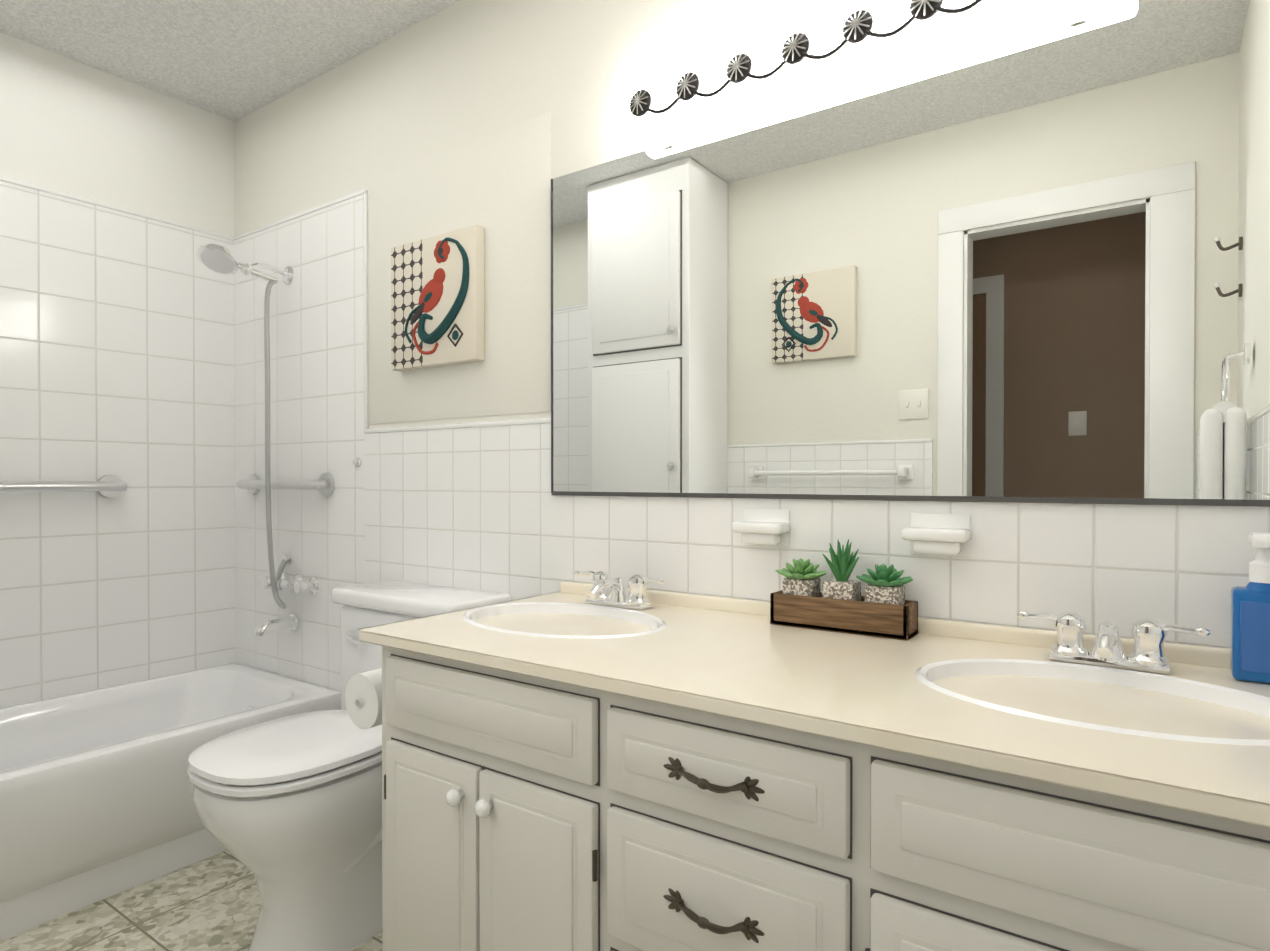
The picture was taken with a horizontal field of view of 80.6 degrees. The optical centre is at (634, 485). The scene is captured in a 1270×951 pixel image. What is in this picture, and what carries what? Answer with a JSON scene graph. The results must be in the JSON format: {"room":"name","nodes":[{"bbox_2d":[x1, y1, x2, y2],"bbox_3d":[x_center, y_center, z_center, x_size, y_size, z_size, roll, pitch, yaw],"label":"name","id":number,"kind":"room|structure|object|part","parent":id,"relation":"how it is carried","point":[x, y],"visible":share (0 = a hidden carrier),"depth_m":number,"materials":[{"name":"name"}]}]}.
{"room":"bathroom","nodes":[
{"label":"bathroom","id":0,"kind":"room"},
{"bbox_2d":[0,32,234,236],"bbox_3d":[-2.018,-0.146,2.198,0.100,2.440,1.820,0,1,35],"label":"wall","id":1,"kind":"structure","parent":0,"point":[72,127],"depth_m":2.49,"materials":[{"name":"white paint"}]},
{"bbox_2d":[0,176,231,239],"bbox_3d":[-1.972,-0.923,2.160,0.012,0.014,1.560,0,1,35],"label":"trim","id":2,"kind":"structure","parent":1,"relation":"attached to","point":[5,179],"depth_m":2.48,"materials":[{"name":"white ceramic"}]},
{"bbox_2d":[0,181,235,708],"bbox_3d":[-1.973,0.079,2.169,0.008,1.990,1.620,0,1,35],"label":"wall tile","id":3,"kind":"structure","parent":1,"relation":"attached to","point":[116,343],"depth_m":2.49,"materials":[{"name":"white tile"}]},
{"bbox_2d":[0,475,127,497],"bbox_3d":[-1.926,0.004,2.166,0.074,0.076,0.806,0,1,35],"label":"grab bar","id":4,"kind":"object","parent":3,"relation":"attached to","point":[110,486],"visible":1,"depth_m":2.34,"materials":[{"name":"silver metal"}]},
{"bbox_2d":[0,850,382,950],"bbox_3d":[-0.750,1.113,0.534,4.100,0.050,3.100,0,1,35],"label":"floor","id":5,"kind":"structure","parent":0,"point":[213,903],"depth_m":1.86,"materials":[{"name":"tile"}]},
{"bbox_2d":[0,663,340,939],"bbox_3d":[-1.685,0.873,1.973,0.691,0.405,1.598,0,1,35],"label":"bathtub","id":6,"kind":"object","parent":5,"relation":"on","point":[96,798],"visible":0.62,"depth_m":2.00,"materials":[{"name":"white ceramic"}]},
{"bbox_2d":[187,580,511,950],"bbox_3d":[-0.717,0.682,1.847,0.500,0.791,0.677,0,1,35],"label":"toilet","id":7,"kind":"object","parent":5,"relation":"on","point":[288,810],"visible":0.56,"depth_m":1.67,"materials":[{"name":"white ceramic"}]},
{"bbox_2d":[345,586,1269,950],"bbox_3d":[0.180,0.676,1.266,1.523,0.810,0.603,0,1,35],"label":"bathroom vanity","id":8,"kind":"object","parent":5,"relation":"on","point":[603,762],"depth_m":1.00,"materials":[{"name":"white paint"}]},
{"bbox_2d":[770,539,917,640],"bbox_3d":[0.389,0.185,1.406,0.261,0.169,0.100,0,1,35],"label":"planter","id":9,"kind":"object","parent":8,"relation":"on","point":[882,608],"visible":1,"depth_m":1.38,"materials":[{"name":"brown wood"}]},
{"bbox_2d":[560,581,1230,657],"bbox_3d":[0.227,0.269,1.239,1.420,0.049,0.588,0,1,35],"label":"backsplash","id":10,"kind":"structure","parent":8,"relation":"on","point":[1058,635],"depth_m":1.28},
{"bbox_2d":[1230,532,1269,683],"bbox_3d":[0.875,0.169,1.037,0.074,0.207,0.062,0,1,35],"label":"soap bottle","id":11,"kind":"object","parent":8,"relation":"on","point":[1250,632],"visible":1,"depth_m":1.03,"materials":[{"name":"blue plastic"}]},
{"bbox_2d":[0,0,459,121],"bbox_3d":[-0.750,-1.377,0.514,4.100,0.050,3.100,0,1,35],"label":"ceiling","id":12,"kind":"structure","parent":0,"point":[233,60],"depth_m":2.28,"materials":[{"name":"white paint"}]},
{"bbox_2d":[234,0,1133,428],"bbox_3d":[-0.230,-0.145,1.992,3.260,2.440,0.100,0,1,35],"label":"wall","id":13,"kind":"structure","parent":0,"point":[458,74],"depth_m":2.07,"materials":[{"name":"white paint"}]},
{"bbox_2d":[234,194,364,691],"bbox_3d":[-1.178,0.075,2.595,0.802,1.990,0.008,0,1,35],"label":"wall tile","id":14,"kind":"structure","parent":13,"relation":"attached to","point":[316,320],"depth_m":2.56,"materials":[{"name":"white tile"}]},
{"bbox_2d":[197,243,360,637],"bbox_3d":[-1.225,-0.136,2.452,0.681,1.287,0.282,0,1,35],"label":"shower","id":15,"kind":"object","parent":14,"relation":"attached to","point":[218,259],"visible":1,"depth_m":2.50,"materials":[{"name":"silver metal"}]},
{"bbox_3d":[-1.225,-0.004,2.578,0.536,0.076,0.074,0,1,35],"label":"grab bar rail","id":16,"kind":"part","parent":15,"relation":"part of","materials":[{"name":"silver metal"}]},
{"bbox_2d":[232,189,550,433],"bbox_3d":[-0.263,-0.544,1.943,3.060,0.768,0.012,0,1,35],"label":"trim","id":17,"kind":"structure","parent":13,"relation":"attached to","point":[364,192],"depth_m":2.35,"materials":[{"name":"white ceramic"}]},
{"bbox_2d":[368,112,550,423],"bbox_3d":[-0.527,-0.574,2.135,0.763,0.764,0.003,0,1,35],"label":"wall panel","id":18,"kind":"object","parent":13,"relation":"attached to","point":[497,186],"visible":0.79,"depth_m":2.05,"materials":[{"name":"white paint"}]},
{"bbox_2d":[391,224,484,370],"bbox_3d":[-0.575,-0.526,2.134,0.365,0.365,0.052,0,1,35],"label":"picture","id":19,"kind":"object","parent":18,"relation":"attached to","point":[437,300],"visible":1,"depth_m":2.10,"materials":[{"name":"fabric"}]},
{"bbox_2d":[365,423,1269,648],"bbox_3d":[0.070,0.460,1.720,2.250,1.236,0.008,0,1,35],"label":"wall tile","id":20,"kind":"structure","parent":13,"relation":"attached to","point":[479,508],"depth_m":1.57,"materials":[{"name":"white tile"}]},
{"bbox_2d":[731,509,789,547],"bbox_3d":[0.259,0.088,1.543,0.112,0.078,0.058,0,1,35],"label":"soap dish","id":21,"kind":"object","parent":20,"relation":"attached to","point":[759,527],"depth_m":1.54,"materials":[{"name":"white ceramic"}]},
{"bbox_2d":[901,513,971,557],"bbox_3d":[0.542,0.090,1.344,0.112,0.078,0.058,0,1,35],"label":"soap dish","id":22,"kind":"object","parent":20,"relation":"attached to","point":[939,534],"depth_m":1.34,"materials":[{"name":"white ceramic"}]},
{"bbox_2d":[626,0,1102,145],"bbox_3d":[0.379,-0.854,1.428,0.960,0.164,0.111,0,1,35],"label":"sconce","id":23,"kind":"object","parent":13,"relation":"attached to","point":[808,46],"visible":1,"depth_m":1.44,"materials":[{"name":"white glass"}]},
{"bbox_2d":[551,0,1269,506],"bbox_3d":[0.378,-0.379,1.484,1.442,0.812,0.010,0,1,35],"label":"mirror","id":24,"kind":"object","parent":13,"relation":"attached to","point":[1031,268],"visible":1,"depth_m":1.34,"materials":[{"name":"clear glass"}]}
]}

